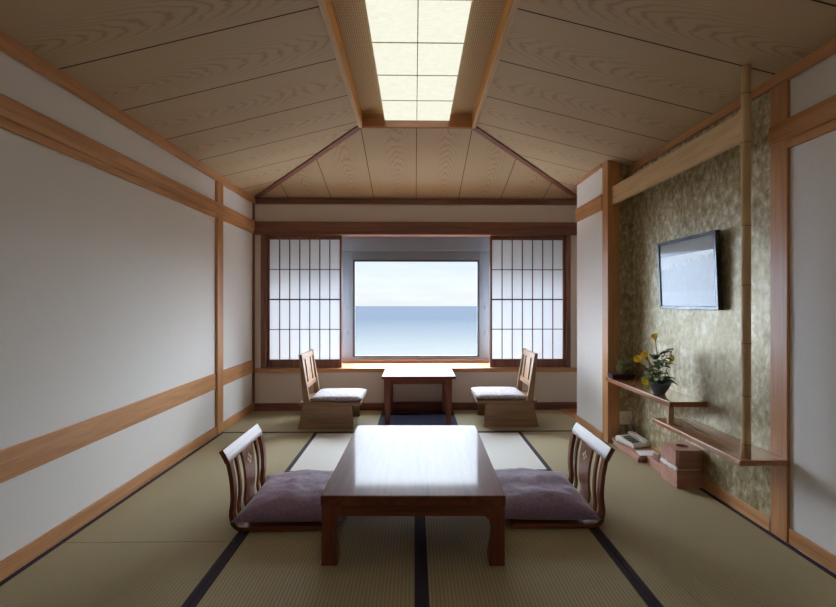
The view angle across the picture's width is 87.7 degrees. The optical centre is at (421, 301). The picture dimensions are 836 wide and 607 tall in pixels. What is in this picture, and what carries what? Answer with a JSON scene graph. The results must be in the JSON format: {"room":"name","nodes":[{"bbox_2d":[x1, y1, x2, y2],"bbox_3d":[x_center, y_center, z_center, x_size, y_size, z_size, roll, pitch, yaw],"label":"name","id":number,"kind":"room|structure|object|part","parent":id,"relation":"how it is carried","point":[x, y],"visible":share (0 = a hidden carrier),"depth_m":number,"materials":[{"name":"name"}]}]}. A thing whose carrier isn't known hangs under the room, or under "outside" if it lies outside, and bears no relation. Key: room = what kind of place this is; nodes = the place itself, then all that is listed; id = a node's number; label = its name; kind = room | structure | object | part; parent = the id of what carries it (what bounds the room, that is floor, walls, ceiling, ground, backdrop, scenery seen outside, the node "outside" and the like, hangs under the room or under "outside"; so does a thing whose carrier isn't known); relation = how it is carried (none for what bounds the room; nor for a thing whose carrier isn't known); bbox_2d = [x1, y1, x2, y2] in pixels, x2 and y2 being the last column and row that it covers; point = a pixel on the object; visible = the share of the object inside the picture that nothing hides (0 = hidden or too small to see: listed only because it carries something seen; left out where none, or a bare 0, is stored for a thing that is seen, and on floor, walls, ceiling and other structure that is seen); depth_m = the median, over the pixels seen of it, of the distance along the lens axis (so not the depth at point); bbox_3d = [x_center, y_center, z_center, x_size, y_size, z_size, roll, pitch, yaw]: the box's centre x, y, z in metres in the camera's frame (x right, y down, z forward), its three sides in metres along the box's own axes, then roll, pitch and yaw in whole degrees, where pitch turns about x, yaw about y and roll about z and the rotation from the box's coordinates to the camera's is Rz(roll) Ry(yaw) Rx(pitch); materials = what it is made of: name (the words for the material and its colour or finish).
{"room":"japanese tatami room","nodes":[
{"label":"japanese tatami room","id":0,"kind":"room"},
{"bbox_2d":[0,51,251,577],"bbox_3d":[-1.793,0.030,1.797,0.100,2.300,5.850,0,0,-1],"label":"wall","id":1,"kind":"structure","parent":0,"point":[107,281],"depth_m":2.34,"materials":[{"name":"paint"}]},
{"bbox_2d":[0,360,252,482],"bbox_3d":[-1.739,0.682,1.798,0.009,0.136,5.650,0,0,-1],"label":"rail","id":2,"kind":"object","parent":1,"relation":"attached to","point":[18,459],"visible":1,"depth_m":2.33,"materials":[{"name":"brown wood"}]},
{"bbox_2d":[0,403,253,581],"bbox_3d":[-1.736,1.112,1.798,0.015,0.076,5.650,0,0,-1],"label":"baseboard","id":3,"kind":"structure","parent":1,"relation":"attached to","point":[18,559],"depth_m":2.34,"materials":[{"name":"brown wood"}]},
{"bbox_2d":[0,93,254,232],"bbox_3d":[-1.729,-0.784,1.798,0.029,0.132,5.650,0,0,-1],"label":"wall beam","id":4,"kind":"structure","parent":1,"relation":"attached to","point":[17,118],"depth_m":2.33,"materials":[{"name":"brown wood"}]},
{"bbox_2d":[0,32,254,202],"bbox_3d":[-1.727,-1.067,1.788,0.033,0.060,5.630,0,0,-1],"label":"crown molding","id":5,"kind":"structure","parent":1,"relation":"attached to","point":[8,46],"depth_m":2.33,"materials":[{"name":"brown wood"}]},
{"bbox_2d":[215,181,222,434],"bbox_3d":[-1.763,0.055,3.790,0.023,2.190,0.110,0,0,-1],"label":"post","id":6,"kind":"object","parent":1,"relation":"attached to","point":[218,185],"visible":1,"depth_m":3.77,"materials":[{"name":"brown wood"}]},
{"bbox_2d":[252,203,254,402],"bbox_3d":[-1.780,0.050,4.605,0.015,2.200,0.035,0,0,-1],"label":"post","id":7,"kind":"object","parent":1,"relation":"attached to","point":[253,204],"visible":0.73,"depth_m":4.59,"materials":[{"name":"red wood"}]},
{"bbox_2d":[255,198,576,409],"bbox_3d":[-0.031,0.005,4.700,3.515,2.350,0.100,0,0,-1],"label":"wall","id":8,"kind":"structure","parent":0,"point":[549,386],"depth_m":4.65,"materials":[{"name":"beige paint"}]},
{"bbox_2d":[261,235,266,367],"bbox_3d":[-1.682,0.000,4.674,0.053,1.420,0.120,0,0,-1],"label":"post","id":9,"kind":"object","parent":8,"relation":"attached to","point":[263,237],"depth_m":4.62,"materials":[{"name":"red wood"}]},
{"bbox_2d":[252,221,576,236],"bbox_3d":[-0.031,-0.777,4.688,3.515,0.135,0.145,0,0,-1],"label":"lintel","id":10,"kind":"object","parent":8,"relation":"attached to","point":[382,229],"visible":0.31,"depth_m":4.62,"materials":[{"name":"red wood"}]},
{"bbox_2d":[254,198,576,204],"bbox_3d":[-0.030,-1.062,4.631,3.515,0.053,0.038,0,0,-1],"label":"crown molding","id":11,"kind":"structure","parent":8,"relation":"attached to","point":[257,200],"depth_m":4.61,"materials":[{"name":"red wood"}]},
{"bbox_2d":[254,363,576,372],"bbox_3d":[-0.031,0.732,4.852,3.510,0.044,0.447,0,0,-1],"label":"sill","id":12,"kind":"structure","parent":8,"relation":"attached to","point":[346,367],"depth_m":4.65,"materials":[{"name":"brown wood"}]},
{"bbox_2d":[267,235,341,367],"bbox_3d":[-1.258,0.001,4.681,0.796,1.418,0.030,0,0,-1],"label":"screen","id":13,"kind":"object","parent":12,"relation":"on","point":[304,273],"visible":0.96,"depth_m":4.68,"materials":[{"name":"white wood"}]},
{"bbox_2d":[490,236,564,366],"bbox_3d":[1.146,0.001,4.719,0.816,1.418,0.030,0,0,-1],"label":"screen","id":14,"kind":"object","parent":12,"relation":"on","point":[527,273],"visible":0.98,"depth_m":4.72,"materials":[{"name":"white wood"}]},
{"bbox_2d":[254,402,576,409],"bbox_3d":[-0.023,1.115,4.641,3.500,0.070,0.018,0,0,-1],"label":"baseboard","id":15,"kind":"structure","parent":8,"relation":"attached to","point":[455,405],"depth_m":4.63,"materials":[{"name":"red wood"}]},
{"bbox_2d":[565,235,570,367],"bbox_3d":[1.576,0.000,4.725,0.044,1.420,0.120,0,0,-1],"label":"window frame","id":16,"kind":"structure","parent":8,"relation":"attached to","point":[567,237],"depth_m":4.67,"materials":[{"name":"red wood"}]},
{"bbox_2d":[0,0,835,199],"bbox_3d":[0.014,-1.350,1.825,3.715,0.520,5.850,0,0,-1],"label":"ceiling","id":17,"kind":"structure","parent":0,"point":[251,90],"depth_m":2.45,"materials":[{"name":"brown wood"}]},
{"bbox_2d":[254,126,360,198],"bbox_3d":[-1.146,-1.245,4.060,1.709,0.340,0.050,0,0,41],"label":"strip","id":18,"kind":"object","parent":17,"relation":"attached to","point":[354,130],"visible":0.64,"depth_m":3.92,"materials":[{"name":"red wood"}]},
{"bbox_2d":[362,114,471,128],"bbox_3d":[-0.036,-1.450,3.500,0.885,0.105,0.026,0,0,-1],"label":"edging","id":19,"kind":"object","parent":17,"relation":"attached to","point":[368,120],"visible":0.78,"depth_m":3.49,"materials":[{"name":"brown wood"}]},
{"bbox_2d":[364,0,472,120],"bbox_3d":[-0.009,-1.473,1.693,0.524,0.054,3.585,0,0,-1],"label":"ceiling light","id":20,"kind":"object","parent":17,"relation":"attached to","point":[418,45],"visible":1,"depth_m":2.53,"materials":[{"name":"paper"}]},
{"bbox_2d":[331,0,506,114],"bbox_3d":[-0.001,-1.510,1.244,0.885,0.020,4.487,0,0,-1],"label":"frame","id":21,"kind":"object","parent":17,"relation":"attached to","point":[350,15],"depth_m":2.60,"materials":[{"name":"brown wood"}]},
{"bbox_2d":[317,0,520,128],"bbox_3d":[-0.001,-1.450,1.256,0.945,0.105,4.511,0,0,-1],"label":"edging","id":22,"kind":"object","parent":17,"relation":"attached to","point":[321,3],"visible":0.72,"depth_m":2.47,"materials":[{"name":"brown wood"}]},
{"bbox_2d":[473,127,576,199],"bbox_3d":[1.079,-1.245,4.095,1.745,0.340,0.050,0,0,-42],"label":"strip","id":23,"kind":"object","parent":17,"relation":"attached to","point":[478,130],"visible":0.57,"depth_m":3.94,"materials":[{"name":"red wood"}]},
{"bbox_2d":[420,443,612,602],"bbox_3d":[0.014,1.225,1.825,3.715,0.090,5.850,0,0,-1],"label":"floor","id":24,"kind":"structure","parent":0,"point":[607,443],"depth_m":2.01,"materials":[{"name":"grey"}]},
{"bbox_2d":[0,541,236,606],"bbox_3d":[-1.295,1.164,1.202,0.845,0.031,1.751,0,0,-1],"label":"mat","id":25,"kind":"object","parent":24,"relation":"on","point":[126,574],"visible":0.87,"depth_m":1.83,"materials":[{"name":"beige wicker"}]},
{"bbox_2d":[59,433,316,542],"bbox_3d":[-1.322,1.164,2.945,0.845,0.031,1.726,0,0,-1],"label":"mat","id":26,"kind":"object","parent":24,"relation":"on","point":[189,501],"visible":0.67,"depth_m":2.50,"materials":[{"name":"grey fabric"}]},
{"bbox_2d":[222,410,381,432],"bbox_3d":[-1.089,1.164,4.213,1.351,0.031,0.797,0,0,-1],"label":"mat","id":27,"kind":"object","parent":24,"relation":"on","point":[269,421],"visible":0.48,"depth_m":4.17,"materials":[{"name":"beige wicker"}]},
{"bbox_2d":[298,349,366,429],"bbox_3d":[-0.829,0.812,4.133,0.573,0.672,0.464,0,0,-1],"label":"chair","id":28,"kind":"object","parent":27,"relation":"on","point":[328,408],"visible":1,"depth_m":3.91,"materials":[{"name":"brown wood"}]},
{"bbox_3d":[-1.092,0.507,4.128,0.028,0.053,0.394,0,0,-1],"label":"rail","id":29,"kind":"part","parent":28,"relation":"part of","materials":[{"name":"brown wood"}]},
{"bbox_3d":[-1.056,0.771,4.129,0.027,0.045,0.394,0,0,-1],"label":"rail","id":30,"kind":"part","parent":28,"relation":"part of","materials":[{"name":"brown wood"}]},
{"bbox_3d":[-0.861,1.042,3.915,0.501,0.212,0.030,0,0,-1],"label":"panel","id":31,"kind":"part","parent":28,"relation":"part of","materials":[{"name":"brown wood"}]},
{"bbox_2d":[310,388,366,400],"bbox_3d":[-0.778,0.882,4.133,0.472,0.060,0.424,0,0,-1],"label":"seat cushion","id":32,"kind":"object","parent":28,"relation":"on","point":[328,394],"depth_m":4.01,"materials":[{"name":"fabric"}]},
{"bbox_3d":[-0.868,1.042,4.349,0.501,0.212,0.030,0,0,-1],"label":"panel","id":33,"kind":"part","parent":28,"relation":"part of","materials":[{"name":"brown wood"}]},
{"bbox_2d":[189,516,421,606],"bbox_3d":[-0.445,1.164,2.051,0.876,0.031,1.751,0,0,-1],"label":"mat","id":34,"kind":"object","parent":24,"relation":"on","point":[379,564],"visible":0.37,"depth_m":1.86,"materials":[{"name":"beige wicker"}]},
{"bbox_2d":[219,424,321,531],"bbox_3d":[-0.752,0.943,2.404,0.519,0.409,0.478,0,0,-1],"label":"chair","id":35,"kind":"object","parent":34,"relation":"on","point":[242,445],"visible":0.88,"depth_m":2.26,"materials":[{"name":"brown wood"}]},
{"bbox_3d":[-0.986,0.774,2.400,0.051,0.070,0.478,0,0,-1],"label":"rail","id":36,"kind":"part","parent":35,"relation":"part of","materials":[{"name":"brown wood"}]},
{"bbox_3d":[-0.725,1.123,2.404,0.464,0.051,0.470,0,0,-1],"label":"seat","id":37,"kind":"part","parent":35,"relation":"part of","materials":[{"name":"purple fabric"}]},
{"bbox_2d":[230,469,346,522],"bbox_3d":[-0.660,1.053,2.405,0.571,0.143,0.563,0,0,-2],"label":"floor cushion","id":38,"kind":"object","parent":35,"relation":"on","point":[293,496],"visible":0.74,"depth_m":2.22,"materials":[{"name":"purple fabric"}]},
{"bbox_2d":[321,425,505,565],"bbox_3d":[-0.036,0.996,2.424,0.804,0.306,1.080,0,0,0],"label":"table","id":39,"kind":"object","parent":34,"relation":"on","point":[382,470],"visible":1,"depth_m":2.06,"materials":[{"name":"brown wood"}]},
{"bbox_3d":[-0.391,1.018,1.932,0.088,0.260,0.088,0,0,0],"label":"leg","id":40,"kind":"part","parent":39,"relation":"part of","materials":[{"name":"brown wood"}]},
{"bbox_3d":[0.317,1.018,1.931,0.088,0.260,0.088,0,0,0],"label":"leg","id":41,"kind":"part","parent":39,"relation":"part of","materials":[{"name":"brown wood"}]},
{"bbox_2d":[382,410,452,412],"bbox_3d":[-0.043,1.166,4.562,0.743,0.028,0.135,0,0,-1],"label":"board","id":42,"kind":"object","parent":24,"relation":"on","point":[383,411],"visible":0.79,"depth_m":4.55,"materials":[{"name":"brown wood"}]},
{"bbox_2d":[378,413,457,424],"bbox_3d":[-0.037,1.165,4.161,0.743,0.030,0.658,0,0,-1],"label":"rug","id":43,"kind":"object","parent":24,"relation":"on","point":[395,418],"visible":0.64,"depth_m":4.26,"materials":[{"name":"blue fabric"}]},
{"bbox_2d":[382,367,455,424],"bbox_3d":[-0.032,0.923,4.305,0.684,0.466,0.610,0,0,-1],"label":"table","id":44,"kind":"object","parent":43,"relation":"on","point":[391,376],"visible":0.91,"depth_m":4.03,"materials":[{"name":"brown wood"}]},
{"bbox_3d":[-0.318,0.935,4.043,0.064,0.442,0.060,0,0,-1],"label":"leg","id":45,"kind":"part","parent":44,"relation":"part of","materials":[{"name":"brown wood"}]},
{"bbox_3d":[-0.326,0.935,4.557,0.064,0.442,0.060,0,0,-1],"label":"leg","id":46,"kind":"part","parent":44,"relation":"part of","materials":[{"name":"brown wood"}]},
{"bbox_3d":[0.241,0.935,4.566,0.064,0.442,0.060,0,0,-1],"label":"leg","id":47,"kind":"part","parent":44,"relation":"part of","materials":[{"name":"brown wood"}]},
{"bbox_3d":[0.249,0.935,4.052,0.064,0.442,0.060,0,0,-1],"label":"leg","id":48,"kind":"part","parent":44,"relation":"part of","materials":[{"name":"brown wood"}]},
{"bbox_2d":[289,432,547,471],"bbox_3d":[-0.025,1.164,3.382,1.756,0.031,0.892,0,0,-1],"label":"mat","id":49,"kind":"object","parent":24,"relation":"on","point":[505,450],"visible":0.45,"depth_m":3.33,"materials":[{"name":"grey fabric"}]},
{"bbox_2d":[453,409,576,431],"bbox_3d":[0.912,1.164,4.245,1.150,0.031,0.797,0,0,-1],"label":"mat","id":50,"kind":"object","parent":24,"relation":"on","point":[549,420],"visible":0.38,"depth_m":4.17,"materials":[{"name":"beige wicker"}]},
{"bbox_2d":[470,348,538,426],"bbox_3d":[0.783,0.812,4.213,0.573,0.672,0.464,0,0,-1],"label":"chair","id":51,"kind":"object","parent":50,"relation":"on","point":[501,406],"visible":1,"depth_m":3.99,"materials":[{"name":"brown wood"}]},
{"bbox_3d":[0.815,1.042,4.430,0.501,0.212,0.030,0,0,-1],"label":"panel","id":52,"kind":"part","parent":51,"relation":"part of","materials":[{"name":"brown wood"}]},
{"bbox_2d":[470,387,525,398],"bbox_3d":[0.732,0.882,4.212,0.472,0.060,0.424,0,0,-1],"label":"seat cushion","id":53,"kind":"object","parent":51,"relation":"on","point":[477,392],"depth_m":4.09,"materials":[{"name":"fabric"}]},
{"bbox_3d":[0.822,1.042,3.996,0.501,0.212,0.030,0,0,-1],"label":"panel","id":54,"kind":"part","parent":51,"relation":"part of","materials":[{"name":"brown wood"}]},
{"bbox_3d":[1.010,0.771,4.216,0.027,0.045,0.394,0,0,-1],"label":"rail","id":55,"kind":"part","parent":51,"relation":"part of","materials":[{"name":"brown wood"}]},
{"bbox_3d":[1.046,0.507,4.217,0.028,0.053,0.394,0,0,-1],"label":"rail","id":56,"kind":"part","parent":51,"relation":"part of","materials":[{"name":"brown wood"}]},
{"bbox_2d":[420,516,655,606],"bbox_3d":[0.435,1.164,2.065,0.878,0.031,1.751,0,0,-1],"label":"mat","id":57,"kind":"object","parent":24,"relation":"on","point":[574,567],"visible":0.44,"depth_m":1.86,"materials":[{"name":"beige wicker"}]},
{"bbox_2d":[509,422,614,528],"bbox_3d":[0.715,0.943,2.432,0.519,0.409,0.478,0,0,-1],"label":"chair","id":58,"kind":"object","parent":57,"relation":"on","point":[591,443],"visible":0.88,"depth_m":2.29,"materials":[{"name":"brown wood"}]},
{"bbox_2d":[486,468,601,519],"bbox_3d":[0.612,1.051,2.430,0.571,0.146,0.563,0,0,1],"label":"floor cushion","id":59,"kind":"object","parent":58,"relation":"on","point":[531,494],"visible":0.8,"depth_m":2.25,"materials":[{"name":"purple fabric"}]},
{"bbox_3d":[0.687,1.123,2.431,0.464,0.051,0.470,0,0,-1],"label":"seat","id":60,"kind":"part","parent":58,"relation":"part of","materials":[{"name":"purple fabric"}]},
{"bbox_3d":[0.948,0.774,2.435,0.051,0.070,0.478,0,0,-1],"label":"rail","id":61,"kind":"part","parent":58,"relation":"part of","materials":[{"name":"brown wood"}]},
{"bbox_2d":[561,409,576,419],"bbox_3d":[1.609,1.165,4.437,0.244,0.030,0.442,0,0,-1],"label":"board","id":62,"kind":"object","parent":24,"relation":"on","point":[572,413],"visible":0.24,"depth_m":4.51,"materials":[{"name":"brown wood"}]},
{"bbox_2d":[602,160,619,442],"bbox_3d":[1.556,-0.013,3.577,0.097,2.325,0.105,0,0,-1],"label":"post","id":63,"kind":"object","parent":24,"relation":"on","point":[610,170],"visible":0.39,"depth_m":3.52,"materials":[{"name":"brown wood"}]},
{"bbox_2d":[612,112,740,203],"bbox_3d":[1.569,-0.858,2.829,0.030,0.144,1.392,0,0,-1],"label":"beam","id":64,"kind":"structure","parent":63,"relation":"attached to","point":[725,136],"depth_m":2.58,"materials":[{"name":"brown wood"}]},
{"bbox_2d":[518,431,776,537],"bbox_3d":[1.293,1.164,2.986,0.860,0.031,1.728,0,0,-1],"label":"mat","id":65,"kind":"object","parent":24,"relation":"on","point":[639,503],"visible":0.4,"depth_m":2.48,"materials":[{"name":"beige wicker"}]},
{"bbox_2d":[612,437,657,461],"bbox_3d":[1.628,1.124,3.301,0.180,0.052,0.430,0,0,-1],"label":"phone stand","id":66,"kind":"object","parent":65,"relation":"on","point":[628,450],"visible":0.44,"depth_m":3.23,"materials":[{"name":"brown wood"}]},
{"bbox_2d":[613,431,649,447],"bbox_3d":[1.615,1.061,3.367,0.202,0.073,0.223,0,0,-17],"label":"telephone","id":67,"kind":"object","parent":66,"relation":"on","point":[634,440],"visible":1,"depth_m":3.33,"materials":[{"name":"white plastic"}]},
{"bbox_2d":[635,450,655,455],"bbox_3d":[1.626,1.095,3.141,0.138,0.004,0.106,0,0,3],"label":"pad","id":68,"kind":"object","parent":66,"relation":"on","point":[640,452],"visible":0.79,"depth_m":3.15,"materials":[{"name":"white paper"}]},
{"bbox_2d":[647,452,661,472],"bbox_3d":[1.651,1.087,2.971,0.149,0.126,0.210,0,0,-1],"label":"tissue box","id":69,"kind":"object","parent":65,"relation":"on","point":[654,461],"visible":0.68,"depth_m":2.97,"materials":[{"name":"brown wood"}]},
{"bbox_2d":[660,441,703,487],"bbox_3d":[1.653,1.034,2.763,0.181,0.233,0.176,0,0,-1],"label":"waste bin","id":70,"kind":"object","parent":65,"relation":"on","point":[681,461],"visible":1,"depth_m":2.68,"materials":[{"name":"brown wood"}]},
{"bbox_3d":[1.656,0.975,2.763,0.175,0.116,0.175,0,0,-1],"label":"lid","id":71,"kind":"part","parent":70,"relation":"part of","materials":[{"name":"brown wood"}]},
{"bbox_2d":[602,537,835,606],"bbox_3d":[1.321,1.164,1.243,0.861,0.031,1.751,0,0,-1],"label":"mat","id":72,"kind":"object","parent":24,"relation":"on","point":[707,571],"visible":0.87,"depth_m":1.85,"materials":[{"name":"beige wicker"}]},
{"bbox_2d":[770,80,789,542],"bbox_3d":[1.783,0.033,2.121,0.088,2.235,0.100,0,0,-1],"label":"post","id":73,"kind":"object","parent":24,"relation":"on","point":[780,94],"visible":0.57,"depth_m":2.11,"materials":[{"name":"brown wood"}]},
{"bbox_2d":[577,168,606,442],"bbox_3d":[1.674,0.000,3.922,0.330,2.360,0.590,0,0,-1],"label":"wall pier","id":74,"kind":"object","parent":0,"point":[589,229],"visible":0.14,"depth_m":3.91,"materials":[{"name":"paint"}]},
{"bbox_2d":[575,194,601,222],"bbox_3d":[1.502,-0.830,3.927,0.014,0.130,0.595,0,0,-1],"label":"lintel","id":75,"kind":"object","parent":74,"relation":"attached to","point":[593,206],"visible":1,"depth_m":3.90,"materials":[{"name":"brown wood"}]},
{"bbox_2d":[576,415,601,438],"bbox_3d":[1.502,1.123,3.919,0.014,0.055,0.590,0,0,-1],"label":"baseboard","id":76,"kind":"object","parent":74,"relation":"attached to","point":[579,419],"visible":0.98,"depth_m":3.88,"materials":[{"name":"brown wood"}]},
{"bbox_2d":[620,164,632,434],"bbox_3d":[1.721,0.015,3.585,0.245,2.330,0.085,0,0,-1],"label":"wall","id":77,"kind":"structure","parent":0,"point":[626,206],"depth_m":3.54,"materials":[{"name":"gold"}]},
{"bbox_2d":[575,164,601,185],"bbox_3d":[1.514,-1.153,3.927,0.050,0.063,0.595,0,0,-1],"label":"crown molding","id":78,"kind":"structure","parent":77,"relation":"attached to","point":[599,166],"depth_m":3.88,"materials":[{"name":"brown wood"}]},
{"bbox_2d":[620,411,631,423],"bbox_3d":[1.657,0.946,3.535,0.106,0.106,0.010,0,0,-1],"label":"wall outlet","id":79,"kind":"object","parent":77,"relation":"attached to","point":[625,416],"visible":1,"depth_m":3.53,"materials":[{"name":"beige"}]},
{"bbox_2d":[633,53,835,573],"bbox_3d":[1.819,0.030,1.286,0.122,2.300,4.515,0,0,-1],"label":"wall","id":80,"kind":"structure","parent":0,"point":[705,197],"depth_m":2.26,"materials":[{"name":"paint"}]},
{"bbox_2d":[657,230,722,309],"bbox_3d":[1.700,-0.181,2.792,0.049,0.463,0.602,0,0,-1],"label":"television","id":81,"kind":"object","parent":80,"relation":"attached to","point":[689,267],"visible":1,"depth_m":2.73,"materials":[{"name":"grey"}]},
{"bbox_2d":[606,377,788,465],"bbox_3d":[1.613,0.694,2.798,0.243,0.168,1.485,0,0,-1],"label":"shelf","id":82,"kind":"object","parent":80,"relation":"attached to","point":[727,446],"visible":0.91,"depth_m":2.53,"materials":[{"name":"brown wood"}]},
{"bbox_2d":[607,358,636,378],"bbox_3d":[1.600,0.521,3.453,0.234,0.175,0.126,0,0,-10],"label":"planter","id":83,"kind":"object","parent":82,"relation":"on","point":[627,375],"visible":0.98,"depth_m":3.42,"materials":[{"name":"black ceramic"}]},
{"bbox_2d":[607,373,634,378],"bbox_3d":[1.581,0.591,3.450,0.183,0.036,0.099,0,0,-1],"label":"tray","id":84,"kind":"object","parent":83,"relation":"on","point":[611,375],"depth_m":3.40,"materials":[{"name":"black wood"}]},
{"bbox_2d":[633,333,676,394],"bbox_3d":[1.536,0.408,2.862,0.264,0.402,0.168,0,0,-1],"label":"flower arrangement","id":85,"kind":"object","parent":82,"relation":"on","point":[659,387],"visible":1,"depth_m":2.85,"materials":[{"name":"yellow plant"}]},
{"bbox_2d":[649,380,671,394],"bbox_3d":[1.567,0.570,2.870,0.146,0.078,0.146,0,0,-1],"label":"bowl","id":86,"kind":"object","parent":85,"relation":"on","point":[659,387],"depth_m":2.83,"materials":[{"name":"black ceramic"}]},
{"bbox_2d":[740,64,751,458],"bbox_3d":[1.563,-0.192,2.097,0.044,1.885,0.044,0,0,-1],"label":"bamboo pole","id":87,"kind":"object","parent":82,"relation":"on","point":[746,92],"visible":1,"depth_m":2.08,"materials":[{"name":"brown wood"}]},
{"bbox_2d":[649,445,769,531],"bbox_3d":[1.730,1.116,2.849,0.008,0.068,1.357,0,0,-1],"label":"baseboard","id":88,"kind":"structure","parent":80,"relation":"attached to","point":[761,519],"depth_m":2.39,"materials":[{"name":"brown wood"}]},
{"bbox_2d":[631,38,835,171],"bbox_3d":[1.758,-1.083,1.285,0.045,0.057,4.515,0,0,-1],"label":"crown molding","id":89,"kind":"structure","parent":80,"relation":"attached to","point":[825,51],"depth_m":2.24,"materials":[{"name":"brown wood"}]},
{"bbox_2d":[769,95,835,147],"bbox_3d":[1.769,-0.796,0.595,0.043,0.137,3.135,0,0,-1],"label":"beam","id":90,"kind":"structure","parent":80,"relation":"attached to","point":[819,119],"depth_m":1.96,"materials":[{"name":"brown wood"}]},
{"bbox_2d":[789,528,835,573],"bbox_3d":[1.780,1.114,0.548,0.024,0.072,3.040,0,0,-1],"label":"baseboard","id":91,"kind":"structure","parent":80,"relation":"attached to","point":[808,547],"depth_m":1.94,"materials":[{"name":"brown wood"}]},
{"bbox_3d":[-1.755,0.000,4.918,0.085,1.700,0.390,0,0,-1],"label":"wall","id":92,"kind":"structure","parent":0,"visible":0},
{"bbox_2d":[342,236,489,250],"bbox_3d":[-0.061,-0.685,5.095,3.307,0.200,0.090,0,0,-1],"label":"panel","id":93,"kind":"object","parent":92,"relation":"attached to","point":[349,243],"visible":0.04,"depth_m":5.05,"materials":[{"name":"grey"}]},
{"label":"outside","id":94,"kind":"structure","parent":0,"visible":0},
{"bbox_2d":[355,306,476,354],"bbox_3d":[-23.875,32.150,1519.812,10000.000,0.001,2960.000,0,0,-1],"label":"sea","id":95,"kind":"structure","parent":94,"point":[379,330],"depth_m":482.23,"materials":[{"name":"liquid"}]},
{"bbox_3d":[-0.060,0.830,5.105,3.480,0.240,0.070,0,0,-1],"label":"wall","id":96,"kind":"structure","parent":0,"visible":0},
{"bbox_2d":[342,251,342,359],"bbox_3d":[-1.316,0.052,5.070,0.798,1.275,0.060,0,0,-1],"label":"window","id":97,"kind":"structure","parent":96,"relation":"in","point":[342,251],"depth_m":5.05,"materials":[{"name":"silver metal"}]},
{"bbox_2d":[342,251,489,362],"bbox_3d":[-0.061,0.062,5.072,3.307,1.295,0.095,0,0,-1],"label":"window","id":98,"kind":"structure","parent":96,"relation":"in","point":[349,257],"depth_m":5.06,"materials":[{"name":"silver metal"}]},
{"bbox_2d":[489,251,489,358],"bbox_3d":[1.191,0.052,5.109,0.802,1.275,0.060,0,0,-1],"label":"window","id":99,"kind":"structure","parent":96,"relation":"in","point":[489,251],"depth_m":5.07,"materials":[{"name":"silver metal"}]}
]}

